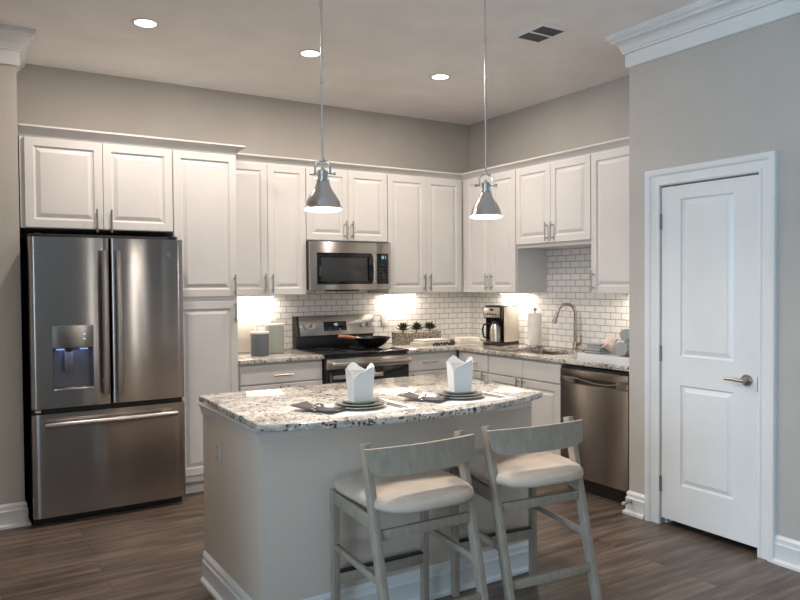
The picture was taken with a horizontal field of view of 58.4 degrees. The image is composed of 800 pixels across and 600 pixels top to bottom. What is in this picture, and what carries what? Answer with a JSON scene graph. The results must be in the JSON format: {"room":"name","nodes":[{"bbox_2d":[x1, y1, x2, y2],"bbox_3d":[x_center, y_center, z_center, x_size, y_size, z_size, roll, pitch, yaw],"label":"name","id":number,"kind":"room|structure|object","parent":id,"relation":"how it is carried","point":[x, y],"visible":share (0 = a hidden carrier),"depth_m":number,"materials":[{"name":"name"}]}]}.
{"room":"kitchen","nodes":[
{"label":"kitchen","id":0,"kind":"room"},
{"bbox_2d":[0,64,24,504],"bbox_3d":[-3.885,-0.096,3.791,3.270,2.985,0.760,-1,2,-32],"label":"wall","id":1,"kind":"structure","parent":0,"point":[12,485],"depth_m":4.31,"materials":[{"name":"beige paint"}]},
{"bbox_2d":[0,500,30,529],"bbox_3d":[-3.663,1.329,3.515,3.300,0.145,0.070,-1,2,-32],"label":"baseboard","id":2,"kind":"structure","parent":1,"relation":"attached to","point":[12,515],"depth_m":4.33,"materials":[{"name":"white paint"}]},
{"bbox_2d":[0,24,35,74],"bbox_3d":[-3.799,-1.485,3.701,3.372,0.205,0.762,-1,2,-32],"label":"trim","id":3,"kind":"structure","parent":1,"relation":"attached to","point":[16,42],"depth_m":4.26,"materials":[{"name":"white paint"}]},
{"bbox_2d":[16,64,468,357],"bbox_3d":[-0.970,-0.169,6.011,4.030,2.985,0.100,-1,2,-32],"label":"wall","id":4,"kind":"structure","parent":0,"point":[46,96],"depth_m":5.72,"materials":[{"name":"beige paint"}]},
{"bbox_2d":[18,135,172,236],"bbox_3d":[-2.081,-0.739,4.849,0.914,0.604,0.666,-1,2,-32],"label":"upper cabinet","id":5,"kind":"object","parent":4,"relation":"attached to","point":[72,187],"visible":0.96,"depth_m":4.58,"materials":[{"name":"white paint"}]},
{"bbox_2d":[18,123,245,154],"bbox_3d":[-1.782,-1.051,4.833,1.424,0.060,0.324,-1,2,-32],"label":"crown molding","id":6,"kind":"structure","parent":5,"relation":"attached to","point":[23,129],"depth_m":4.67,"materials":[{"name":"white paint"}]},
{"bbox_2d":[236,162,305,295],"bbox_3d":[-1.105,-0.553,5.631,0.658,1.028,0.386,-1,2,-32],"label":"upper cabinet","id":7,"kind":"object","parent":4,"relation":"attached to","point":[270,199],"visible":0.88,"depth_m":5.51,"materials":[{"name":"white paint"}]},
{"bbox_2d":[237,295,274,296],"bbox_3d":[-1.211,-0.031,5.732,0.440,0.016,0.044,-1,2,-32],"label":"light","id":8,"kind":"object","parent":7,"relation":"attached to","point":[252,295],"visible":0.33,"depth_m":5.76,"materials":[{"name":"white plastic"}]},
{"bbox_2d":[268,317,275,322],"bbox_3d":[-1.053,0.202,5.893,0.072,0.116,0.007,-1,2,-32],"label":"electrical outlet","id":9,"kind":"object","parent":4,"relation":"attached to","point":[270,320],"visible":0.41,"depth_m":5.89,"materials":[{"name":"white plastic"}]},
{"bbox_2d":[305,168,386,242],"bbox_3d":[-0.508,-0.780,6.002,0.752,0.600,0.386,-1,2,-32],"label":"upper cabinet","id":10,"kind":"object","parent":4,"relation":"attached to","point":[362,197],"visible":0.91,"depth_m":5.89,"materials":[{"name":"white paint"}]},
{"bbox_2d":[306,241,390,290],"bbox_3d":[-0.487,-0.276,5.987,0.748,0.402,0.447,-1,2,-32],"label":"microwave","id":11,"kind":"object","parent":10,"relation":"attached to","point":[330,265],"visible":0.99,"depth_m":5.81,"materials":[{"name":"grey metal"}]},
{"bbox_2d":[237,289,469,349],"bbox_3d":[-0.401,0.203,6.311,2.545,0.620,0.008,-1,2,-32],"label":"backsplash","id":12,"kind":"structure","parent":4,"relation":"attached to","point":[450,311],"depth_m":6.41,"materials":[{"name":"tile"}]},
{"bbox_2d":[381,314,387,326],"bbox_3d":[-0.139,0.182,6.467,0.072,0.116,0.007,-1,2,-32],"label":"electrical outlet","id":13,"kind":"object","parent":4,"relation":"attached to","point":[384,317],"visible":1,"depth_m":6.46,"materials":[{"name":"white plastic"}]},
{"bbox_2d":[368,175,462,292],"bbox_3d":[0.154,-0.580,6.421,0.805,1.028,0.386,-1,2,-32],"label":"upper cabinet","id":14,"kind":"object","parent":4,"relation":"attached to","point":[424,215],"visible":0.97,"depth_m":6.28,"materials":[{"name":"white paint"}]},
{"bbox_2d":[383,293,416,294],"bbox_3d":[0.000,-0.058,6.492,0.340,0.016,0.044,-1,2,-32],"label":"light","id":15,"kind":"object","parent":14,"relation":"attached to","point":[383,293],"visible":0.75,"depth_m":6.45,"materials":[{"name":"white plastic"}]},
{"bbox_2d":[236,137,628,180],"bbox_3d":[0.234,-1.070,5.003,2.166,0.060,2.196,-1,2,-32],"label":"crown molding","id":16,"kind":"structure","parent":14,"relation":"attached to","point":[620,143],"depth_m":5.71,"materials":[{"name":"white paint"}]},
{"bbox_2d":[0,0,699,124],"bbox_3d":[-0.148,-1.613,1.481,7.400,0.100,8.600,-1,2,-32],"label":"ceiling","id":17,"kind":"structure","parent":0,"point":[380,56],"depth_m":4.62,"materials":[{"name":"paint"}]},
{"bbox_2d":[131,18,159,27],"bbox_3d":[-1.484,-1.612,4.173,0.160,0.006,0.160,-1,2,-32],"label":"recessed light","id":18,"kind":"object","parent":17,"relation":"in","point":[140,22],"visible":1,"depth_m":4.16,"materials":[{"name":"white plastic"}]},
{"bbox_2d":[298,49,319,56],"bbox_3d":[-0.594,-1.632,4.744,0.160,0.006,0.160,-1,2,-32],"label":"recessed light","id":19,"kind":"object","parent":17,"relation":"in","point":[306,52],"visible":0.91,"depth_m":4.74,"materials":[{"name":"white plastic"}]},
{"bbox_2d":[304,0,341,212],"bbox_3d":[-0.338,-0.992,3.086,0.166,1.222,0.166,0,1,0],"label":"pendant lamp","id":20,"kind":"object","parent":17,"relation":"hanging from","point":[322,199],"visible":1,"depth_m":3.07,"materials":[{"name":"silver metal"}]},
{"bbox_2d":[316,166,329,180],"bbox_3d":[-0.334,-0.545,3.096,0.059,0.064,0.059,0,1,0],"label":"socket","id":21,"kind":"object","parent":20,"relation":"attached to","point":[322,174],"depth_m":3.08,"materials":[{"name":"silver metal"}]},
{"bbox_2d":[304,207,341,212],"bbox_3d":[-0.333,-0.396,3.100,0.162,0.028,0.162,0,1,0],"label":"diffuser","id":22,"kind":"object","parent":20,"relation":"attached to","point":[310,209],"depth_m":3.06,"materials":[{"name":"white glass"}]},
{"bbox_2d":[429,73,450,79],"bbox_3d":[0.298,-1.652,5.303,0.160,0.006,0.160,-1,2,-32],"label":"recessed light","id":23,"kind":"object","parent":17,"relation":"in","point":[440,76],"visible":1,"depth_m":5.29,"materials":[{"name":"white plastic"}]},
{"bbox_2d":[470,0,502,218],"bbox_3d":[0.425,-1.017,3.565,0.166,1.222,0.166,0,1,0],"label":"pendant lamp","id":24,"kind":"object","parent":17,"relation":"hanging from","point":[486,207],"visible":1,"depth_m":3.55,"materials":[{"name":"silver metal"}]},
{"bbox_2d":[480,179,491,192],"bbox_3d":[0.429,-0.570,3.575,0.059,0.064,0.059,0,1,0],"label":"socket","id":25,"kind":"object","parent":24,"relation":"attached to","point":[485,186],"depth_m":3.55,"materials":[{"name":"silver metal"}]},
{"bbox_2d":[470,215,501,218],"bbox_3d":[0.430,-0.420,3.579,0.162,0.028,0.162,0,1,0],"label":"diffuser","id":26,"kind":"object","parent":24,"relation":"attached to","point":[471,216],"depth_m":3.53,"materials":[{"name":"white glass"}]},
{"bbox_2d":[508,21,573,43],"bbox_3d":[0.863,-1.632,4.395,0.250,0.012,0.310,-1,2,-32],"label":"ceiling vent","id":27,"kind":"object","parent":17,"relation":"in","point":[541,32],"visible":1,"depth_m":4.37,"materials":[{"name":"metal"}]},
{"bbox_2d":[0,483,799,599],"bbox_3d":[-0.125,1.471,1.553,7.400,0.100,8.600,-1,2,-32],"label":"floor","id":28,"kind":"structure","parent":0,"point":[155,552],"depth_m":3.75,"materials":[{"name":"brown wood"}]},
{"bbox_2d":[20,233,185,524],"bbox_3d":[-1.991,0.472,4.793,0.908,1.775,0.836,-1,2,-32],"label":"refrigerator","id":29,"kind":"object","parent":28,"relation":"on","point":[102,315],"visible":1,"depth_m":4.48,"materials":[{"name":"silver metal"}]},
{"bbox_2d":[155,149,238,493],"bbox_3d":[-1.496,0.146,5.233,0.448,2.400,0.666,-1,2,-32],"label":"pantry cabinet","id":30,"kind":"object","parent":28,"relation":"on","point":[203,183],"visible":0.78,"depth_m":4.97,"materials":[{"name":"white paint"}]},
{"bbox_2d":[238,359,321,391],"bbox_3d":[-1.020,0.893,5.546,0.658,0.884,0.666,-1,2,-32],"label":"base cabinet","id":31,"kind":"object","parent":28,"relation":"on","point":[307,372],"visible":0.27,"depth_m":5.27,"materials":[{"name":"white paint"}]},
{"bbox_2d":[238,349,323,364],"bbox_3d":[-1.024,0.436,5.540,0.660,0.030,0.641,-1,2,-32],"label":"countertop","id":32,"kind":"structure","parent":31,"relation":"on","point":[289,355],"depth_m":5.36,"materials":[{"name":"stone"}]},
{"bbox_2d":[238,320,253,352],"bbox_3d":[-1.295,0.292,5.670,0.300,0.253,0.066,-1,2,-32],"label":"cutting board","id":33,"kind":"object","parent":32,"relation":"on","point":[245,327],"visible":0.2,"depth_m":5.69,"materials":[{"name":"beige wood"}]},
{"bbox_2d":[250,331,268,356],"bbox_3d":[-1.065,0.332,5.447,0.140,0.183,0.140,-1,2,-32],"label":"canister","id":34,"kind":"object","parent":32,"relation":"on","point":[259,340],"visible":1,"depth_m":5.39,"materials":[{"name":"grey stone"}]},
{"bbox_2d":[265,323,283,352],"bbox_3d":[-0.994,0.302,5.680,0.152,0.230,0.152,-1,2,-32],"label":"canister","id":35,"kind":"object","parent":32,"relation":"on","point":[276,330],"visible":0.93,"depth_m":5.61,"materials":[{"name":"grey ceramic"}]},
{"bbox_2d":[292,314,411,383],"bbox_3d":[-0.398,0.720,5.881,0.746,1.166,0.732,-1,2,-32],"label":"stove","id":36,"kind":"object","parent":28,"relation":"on","point":[311,334],"visible":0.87,"depth_m":5.91,"materials":[{"name":"silver metal"}]},
{"bbox_2d":[294,345,408,356],"bbox_3d":[-0.405,0.409,5.881,0.746,0.016,0.615,-1,2,-32],"label":"cooktop","id":37,"kind":"object","parent":36,"relation":"in","point":[326,350],"depth_m":5.76,"materials":[{"name":"black glass"}]},
{"bbox_2d":[338,334,390,347],"bbox_3d":[-0.313,0.335,5.960,0.504,0.125,0.314,-1,2,-32],"label":"wok","id":38,"kind":"object","parent":36,"relation":"on","point":[366,341],"visible":1,"depth_m":5.91,"materials":[{"name":"black metal"}]},
{"bbox_2d":[197,401,531,599],"bbox_3d":[-0.155,0.933,3.570,1.486,0.884,0.816,-1,2,-32],"label":"kitchen island","id":39,"kind":"object","parent":28,"relation":"on","point":[267,502],"visible":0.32,"depth_m":3.11,"materials":[{"name":"grey paint"}]},
{"bbox_2d":[216,439,220,465],"bbox_3d":[-0.842,0.706,3.320,0.007,0.116,0.072,-1,2,-32],"label":"electrical outlet","id":40,"kind":"object","parent":39,"relation":"attached to","point":[218,442],"visible":1,"depth_m":3.31,"materials":[{"name":"white plastic"}]},
{"bbox_2d":[199,374,541,431],"bbox_3d":[-0.108,0.477,3.461,1.485,0.030,1.045,-1,2,-32],"label":"island countertop","id":41,"kind":"structure","parent":39,"relation":"on","point":[264,410],"depth_m":3.26,"materials":[{"name":"stone"}]},
{"bbox_2d":[309,398,418,417],"bbox_3d":[-0.173,0.469,3.131,0.417,0.001,0.315,-1,2,-32],"label":"placemat","id":42,"kind":"object","parent":41,"relation":"on","point":[343,412],"visible":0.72,"depth_m":3.05,"materials":[{"name":"white fabric"}]},
{"bbox_2d":[290,401,344,410],"bbox_3d":[-0.347,0.452,3.048,0.210,0.031,0.122,0,2,30],"label":"napkin","id":43,"kind":"object","parent":42,"relation":"on","point":[304,405],"visible":1,"depth_m":3.04,"materials":[{"name":"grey fabric"}]},
{"bbox_2d":[333,402,386,409],"bbox_3d":[-0.174,0.461,3.139,0.234,0.015,0.234,-1,2,-32],"label":"plate","id":44,"kind":"object","parent":42,"relation":"on","point":[383,403],"visible":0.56,"depth_m":3.08,"materials":[{"name":"grey ceramic"}]},
{"bbox_2d":[336,399,383,406],"bbox_3d":[-0.175,0.451,3.138,0.212,0.015,0.212,-1,2,-32],"label":"plate","id":45,"kind":"object","parent":44,"relation":"on","point":[380,401],"visible":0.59,"depth_m":3.09,"materials":[{"name":"grey ceramic"}]},
{"bbox_2d":[342,397,378,404],"bbox_3d":[-0.173,0.441,3.139,0.166,0.014,0.166,-1,2,-32],"label":"plate","id":46,"kind":"object","parent":45,"relation":"on","point":[375,399],"visible":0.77,"depth_m":3.09,"materials":[{"name":"grey ceramic"}]},
{"bbox_2d":[345,362,373,401],"bbox_3d":[-0.177,0.358,3.138,0.115,0.164,0.098,-1,1,-27],"label":"napkin","id":47,"kind":"object","parent":46,"relation":"on","point":[360,382],"visible":1,"depth_m":3.11,"materials":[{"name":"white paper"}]},
{"bbox_2d":[384,400,407,406],"bbox_3d":[-0.027,0.462,3.196,0.019,0.006,0.210,-1,2,-36],"label":"fork","id":48,"kind":"object","parent":42,"relation":"on","point":[384,400],"visible":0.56,"depth_m":3.19,"materials":[{"name":"silver metal"}]},
{"bbox_2d":[410,391,514,406],"bbox_3d":[0.285,0.460,3.383,0.417,0.001,0.315,-1,2,-32],"label":"placemat","id":49,"kind":"object","parent":41,"relation":"on","point":[445,402],"visible":0.54,"depth_m":3.29,"materials":[{"name":"white fabric"}]},
{"bbox_2d":[398,392,449,400],"bbox_3d":[0.111,0.443,3.300,0.210,0.031,0.122,0,2,30],"label":"napkin","id":50,"kind":"object","parent":49,"relation":"on","point":[411,395],"visible":1,"depth_m":3.29,"materials":[{"name":"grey fabric"}]},
{"bbox_2d":[435,392,484,398],"bbox_3d":[0.283,0.452,3.391,0.234,0.015,0.234,-1,2,-32],"label":"plate","id":51,"kind":"object","parent":49,"relation":"on","point":[437,393],"visible":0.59,"depth_m":3.34,"materials":[{"name":"grey ceramic"}]},
{"bbox_2d":[437,390,481,396],"bbox_3d":[0.283,0.441,3.390,0.212,0.015,0.212,-1,2,-32],"label":"plate","id":52,"kind":"object","parent":51,"relation":"on","point":[442,392],"visible":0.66,"depth_m":3.35,"materials":[{"name":"grey ceramic"}]},
{"bbox_2d":[443,388,477,394],"bbox_3d":[0.285,0.432,3.391,0.166,0.014,0.166,-1,2,-32],"label":"plate","id":53,"kind":"object","parent":52,"relation":"on","point":[473,390],"visible":0.64,"depth_m":3.34,"materials":[{"name":"grey ceramic"}]},
{"bbox_2d":[446,355,472,391],"bbox_3d":[0.281,0.348,3.390,0.115,0.164,0.098,-1,1,-18],"label":"napkin","id":54,"kind":"object","parent":53,"relation":"on","point":[459,373],"visible":1,"depth_m":3.36,"materials":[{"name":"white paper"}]},
{"bbox_2d":[330,430,488,599],"bbox_3d":[0.039,0.968,2.901,0.512,0.850,0.527,-1,2,-31],"label":"bar stool","id":55,"kind":"object","parent":28,"relation":"on","point":[403,479],"visible":1,"depth_m":2.81,"materials":[{"name":"grey wood"}]},
{"bbox_2d":[407,350,456,375],"bbox_3d":[0.122,0.868,6.263,0.527,0.884,0.666,-1,2,-32],"label":"base cabinet","id":56,"kind":"object","parent":28,"relation":"on","point":[423,363],"visible":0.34,"depth_m":5.98,"materials":[{"name":"white paint"}]},
{"bbox_2d":[459,350,489,381],"bbox_3d":[0.851,0.866,6.121,0.666,0.884,0.413,-1,2,-32],"label":"base cabinet","id":57,"kind":"object","parent":28,"relation":"on","point":[480,360],"visible":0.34,"depth_m":5.88,"materials":[{"name":"white paint"}]},
{"bbox_2d":[450,416,601,599],"bbox_3d":[0.556,0.957,3.217,0.512,0.850,0.527,-1,1,-26],"label":"bar stool","id":58,"kind":"object","parent":28,"relation":"on","point":[512,457],"visible":0.89,"depth_m":3.10,"materials":[{"name":"grey wood"}]},
{"bbox_2d":[488,354,563,455],"bbox_3d":[1.179,0.876,5.598,0.666,0.884,0.818,-1,2,-32],"label":"base cabinet","id":59,"kind":"object","parent":28,"relation":"on","point":[543,376],"visible":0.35,"depth_m":5.30,"materials":[{"name":"white paint"}]},
{"bbox_2d":[383,339,628,371],"bbox_3d":[0.871,0.420,5.621,1.130,0.030,2.519,-1,2,-32],"label":"countertop","id":60,"kind":"structure","parent":59,"relation":"on","point":[519,350],"depth_m":5.81,"materials":[{"name":"stone"}]},
{"bbox_2d":[392,330,440,344],"bbox_3d":[0.150,0.338,6.464,0.458,0.105,0.118,-1,2,-32],"label":"planter","id":61,"kind":"object","parent":60,"relation":"on","point":[398,338],"visible":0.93,"depth_m":6.38,"materials":[{"name":"grey"}]},
{"bbox_2d":[395,322,410,332],"bbox_3d":[0.026,0.242,6.382,0.156,0.099,0.134,-1,2,-32],"label":"succulent","id":62,"kind":"object","parent":61,"relation":"on","point":[403,326],"visible":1,"depth_m":6.36,"materials":[{"name":"green plant"}]},
{"bbox_2d":[409,322,423,331],"bbox_3d":[0.149,0.241,6.464,0.151,0.096,0.150,-1,1,-5],"label":"succulent","id":63,"kind":"object","parent":61,"relation":"on","point":[415,326],"visible":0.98,"depth_m":6.44,"materials":[{"name":"green plant"}]},
{"bbox_2d":[423,321,436,330],"bbox_3d":[0.272,0.240,6.539,0.139,0.093,0.138,0,1,-3],"label":"succulent","id":64,"kind":"object","parent":61,"relation":"on","point":[429,325],"visible":0.99,"depth_m":6.52,"materials":[{"name":"green plant"}]},
{"bbox_2d":[410,342,449,346],"bbox_3d":[0.265,0.381,6.283,0.300,0.026,0.190,-1,2,-34],"label":"book","id":65,"kind":"object","parent":60,"relation":"on","point":[411,343],"visible":0.61,"depth_m":6.18,"materials":[{"name":"grey paper"}]},
{"bbox_2d":[413,338,449,342],"bbox_3d":[0.276,0.356,6.301,0.270,0.022,0.176,-1,2,-29],"label":"book","id":66,"kind":"object","parent":65,"relation":"on","point":[429,340],"visible":0.98,"depth_m":6.26,"materials":[{"name":"white paper"}]},
{"bbox_2d":[433,340,454,345],"bbox_3d":[0.380,0.373,6.220,0.240,0.040,0.051,-1,2,-32],"label":"bead garland","id":67,"kind":"object","parent":60,"relation":"on","point":[452,342],"visible":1,"depth_m":6.21,"materials":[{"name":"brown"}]},
{"bbox_2d":[454,339,480,342],"bbox_3d":[0.617,0.374,6.540,0.210,0.022,0.170,-1,1,-12],"label":"folded towel","id":68,"kind":"object","parent":60,"relation":"on","point":[455,340],"visible":0.85,"depth_m":6.46,"materials":[{"name":"white fabric"}]},
{"bbox_2d":[455,337,479,340],"bbox_3d":[0.614,0.352,6.543,0.190,0.022,0.156,-1,1,-15],"label":"folded towel","id":69,"kind":"object","parent":68,"relation":"on","point":[456,338],"visible":1,"depth_m":6.48,"materials":[{"name":"white fabric"}]},
{"bbox_2d":[481,305,518,345],"bbox_3d":[0.879,0.217,6.273,0.203,0.345,0.292,1,2,44],"label":"coffee maker","id":70,"kind":"object","parent":60,"relation":"on","point":[502,321],"visible":1,"depth_m":6.20,"materials":[{"name":"black plastic"}]},
{"bbox_2d":[526,307,543,346],"bbox_3d":[1.137,0.227,6.036,0.150,0.333,0.150,-1,2,-32],"label":"paper towel holder","id":71,"kind":"object","parent":60,"relation":"on","point":[534,319],"visible":1,"depth_m":5.99,"materials":[{"name":"white paper"}]},
{"bbox_2d":[530,351,566,354],"bbox_3d":[1.160,0.524,5.661,0.410,0.184,0.570,-1,2,-32],"label":"sink","id":72,"kind":"object","parent":60,"relation":"in","point":[539,352],"visible":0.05,"depth_m":5.92,"materials":[{"name":"silver metal"}]},
{"bbox_2d":[552,303,581,349],"bbox_3d":[1.330,0.210,5.732,0.233,0.377,0.078,0,1,10],"label":"faucet","id":73,"kind":"object","parent":60,"relation":"on","point":[576,344],"visible":1,"depth_m":5.72,"materials":[{"name":"silver metal"}]},
{"bbox_2d":[577,352,628,365],"bbox_3d":[1.555,0.391,4.877,0.450,0.052,0.510,-1,2,-32],"label":"serving tray","id":74,"kind":"object","parent":60,"relation":"on","point":[582,356],"visible":0.23,"depth_m":4.77,"materials":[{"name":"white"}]},
{"bbox_2d":[588,353,628,357],"bbox_3d":[1.555,0.389,4.877,0.390,0.044,0.456,-1,2,-32],"label":"folded towel","id":75,"kind":"object","parent":74,"relation":"on","point":[608,354],"visible":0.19,"depth_m":4.84,"materials":[{"name":"grey fabric"}]},
{"bbox_2d":[584,347,611,353],"bbox_3d":[1.387,0.348,4.956,0.180,0.036,0.140,-1,2,-33],"label":"folded towel","id":76,"kind":"object","parent":75,"relation":"on","point":[587,350],"visible":0.55,"depth_m":4.89,"materials":[{"name":"grey fabric"}]},
{"bbox_2d":[586,342,603,348],"bbox_3d":[1.395,0.312,4.960,0.160,0.034,0.132,-1,2,-30],"label":"folded towel","id":77,"kind":"object","parent":76,"relation":"on","point":[598,345],"visible":0.68,"depth_m":4.92,"materials":[{"name":"grey fabric"}]},
{"bbox_2d":[601,337,618,353],"bbox_3d":[1.419,0.308,4.845,0.133,0.114,0.128,-1,2,-32],"label":"conch shell","id":78,"kind":"object","parent":75,"relation":"on","point":[609,343],"visible":0.8,"depth_m":4.81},
{"bbox_2d":[615,341,628,355],"bbox_3d":[1.576,0.320,4.785,0.300,0.095,0.106,-1,2,-32],"label":"rolled towel","id":79,"kind":"object","parent":75,"relation":"on","point":[621,348],"visible":0.46,"depth_m":4.70,"materials":[{"name":"grey fabric"}]},
{"bbox_2d":[620,329,628,340],"bbox_3d":[1.593,0.230,4.792,0.270,0.083,0.092,-1,2,-32],"label":"rolled towel","id":80,"kind":"object","parent":79,"relation":"on","point":[624,333],"visible":0.31,"depth_m":4.72,"materials":[{"name":"grey fabric"}]},
{"bbox_2d":[560,364,628,502],"bbox_3d":[1.560,0.893,4.988,0.633,0.872,0.603,-1,2,-32],"label":"dishwasher","id":81,"kind":"object","parent":28,"relation":"on","point":[599,397],"visible":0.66,"depth_m":4.77,"materials":[{"name":"silver metal"}]},
{"bbox_2d":[469,76,628,349],"bbox_3d":[2.954,-0.139,3.457,0.100,2.985,8.400,-1,2,-32],"label":"wall","id":82,"kind":"structure","parent":0,"point":[599,113],"depth_m":5.97,"materials":[{"name":"beige paint"}]},
{"bbox_2d":[463,170,546,292],"bbox_3d":[0.885,-0.582,6.279,0.386,1.028,0.736,-1,2,-32],"label":"upper cabinet","id":83,"kind":"object","parent":82,"relation":"attached to","point":[493,261],"visible":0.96,"depth_m":6.07,"materials":[{"name":"white paint"}]},
{"bbox_2d":[499,292,529,293],"bbox_3d":[1.011,-0.062,6.348,0.044,0.016,0.360,-1,2,-32],"label":"light","id":84,"kind":"object","parent":83,"relation":"attached to","point":[529,292],"visible":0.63,"depth_m":6.30,"materials":[{"name":"white plastic"}]},
{"bbox_2d":[469,247,628,349],"bbox_3d":[1.349,-0.028,5.917,0.008,0.846,2.530,-1,2,-32],"label":"backsplash","id":85,"kind":"structure","parent":82,"relation":"attached to","point":[599,316],"depth_m":5.88,"materials":[{"name":"tile"}]},
{"bbox_2d":[516,155,590,248],"bbox_3d":[1.297,-0.752,5.617,0.386,0.665,0.813,-1,2,-32],"label":"upper cabinet","id":86,"kind":"object","parent":82,"relation":"attached to","point":[553,200],"visible":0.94,"depth_m":5.50,"materials":[{"name":"white paint"}]},
{"bbox_2d":[590,147,628,293],"bbox_3d":[1.685,-0.559,5.005,0.386,1.028,0.639,-1,2,-32],"label":"upper cabinet","id":87,"kind":"object","parent":82,"relation":"attached to","point":[609,273],"visible":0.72,"depth_m":5.04,"materials":[{"name":"white paint"}]},
{"bbox_2d":[629,13,799,540],"bbox_3d":[3.288,-0.111,2.173,0.700,2.985,5.870,-1,2,-32],"label":"wall","id":88,"kind":"structure","parent":0,"point":[738,94],"depth_m":3.88,"materials":[{"name":"beige paint"}]},
{"bbox_2d":[622,490,644,519],"bbox_3d":[1.489,1.269,4.478,0.110,0.145,0.157,-1,2,-32],"label":"baseboard","id":89,"kind":"structure","parent":88,"relation":"attached to","point":[636,509],"depth_m":4.44,"materials":[{"name":"white paint"}]},
{"bbox_2d":[621,499,632,504],"bbox_3d":[1.409,1.258,4.449,0.080,0.024,0.024,-1,2,-32],"label":"door stop","id":90,"kind":"object","parent":89,"relation":"attached to","point":[630,501],"visible":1,"depth_m":4.44,"materials":[{"name":"silver metal"}]},
{"bbox_2d":[605,0,799,68],"bbox_3d":[3.208,-1.501,2.157,0.802,0.205,5.972,-1,2,-32],"label":"trim","id":91,"kind":"structure","parent":88,"relation":"attached to","point":[701,22],"depth_m":4.00,"materials":[{"name":"white paint"}]},
{"bbox_2d":[659,174,758,547],"bbox_3d":[1.711,0.323,4.022,0.097,1.970,0.613,-1,2,-32],"label":"door","id":92,"kind":"structure","parent":88,"relation":"in","point":[708,351],"depth_m":4.01,"materials":[{"name":"white paint"}]},
{"bbox_2d":[645,150,777,562],"bbox_3d":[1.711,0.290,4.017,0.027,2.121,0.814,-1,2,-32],"label":"trim","id":93,"kind":"structure","parent":88,"relation":"attached to","point":[765,163],"depth_m":3.76,"materials":[{"name":"white paint"}]},
{"bbox_2d":[772,534,799,571],"bbox_3d":[3.241,1.323,1.613,0.030,0.145,4.927,-1,2,-32],"label":"baseboard","id":94,"kind":"structure","parent":88,"relation":"attached to","point":[786,550],"depth_m":3.64,"materials":[{"name":"white paint"}]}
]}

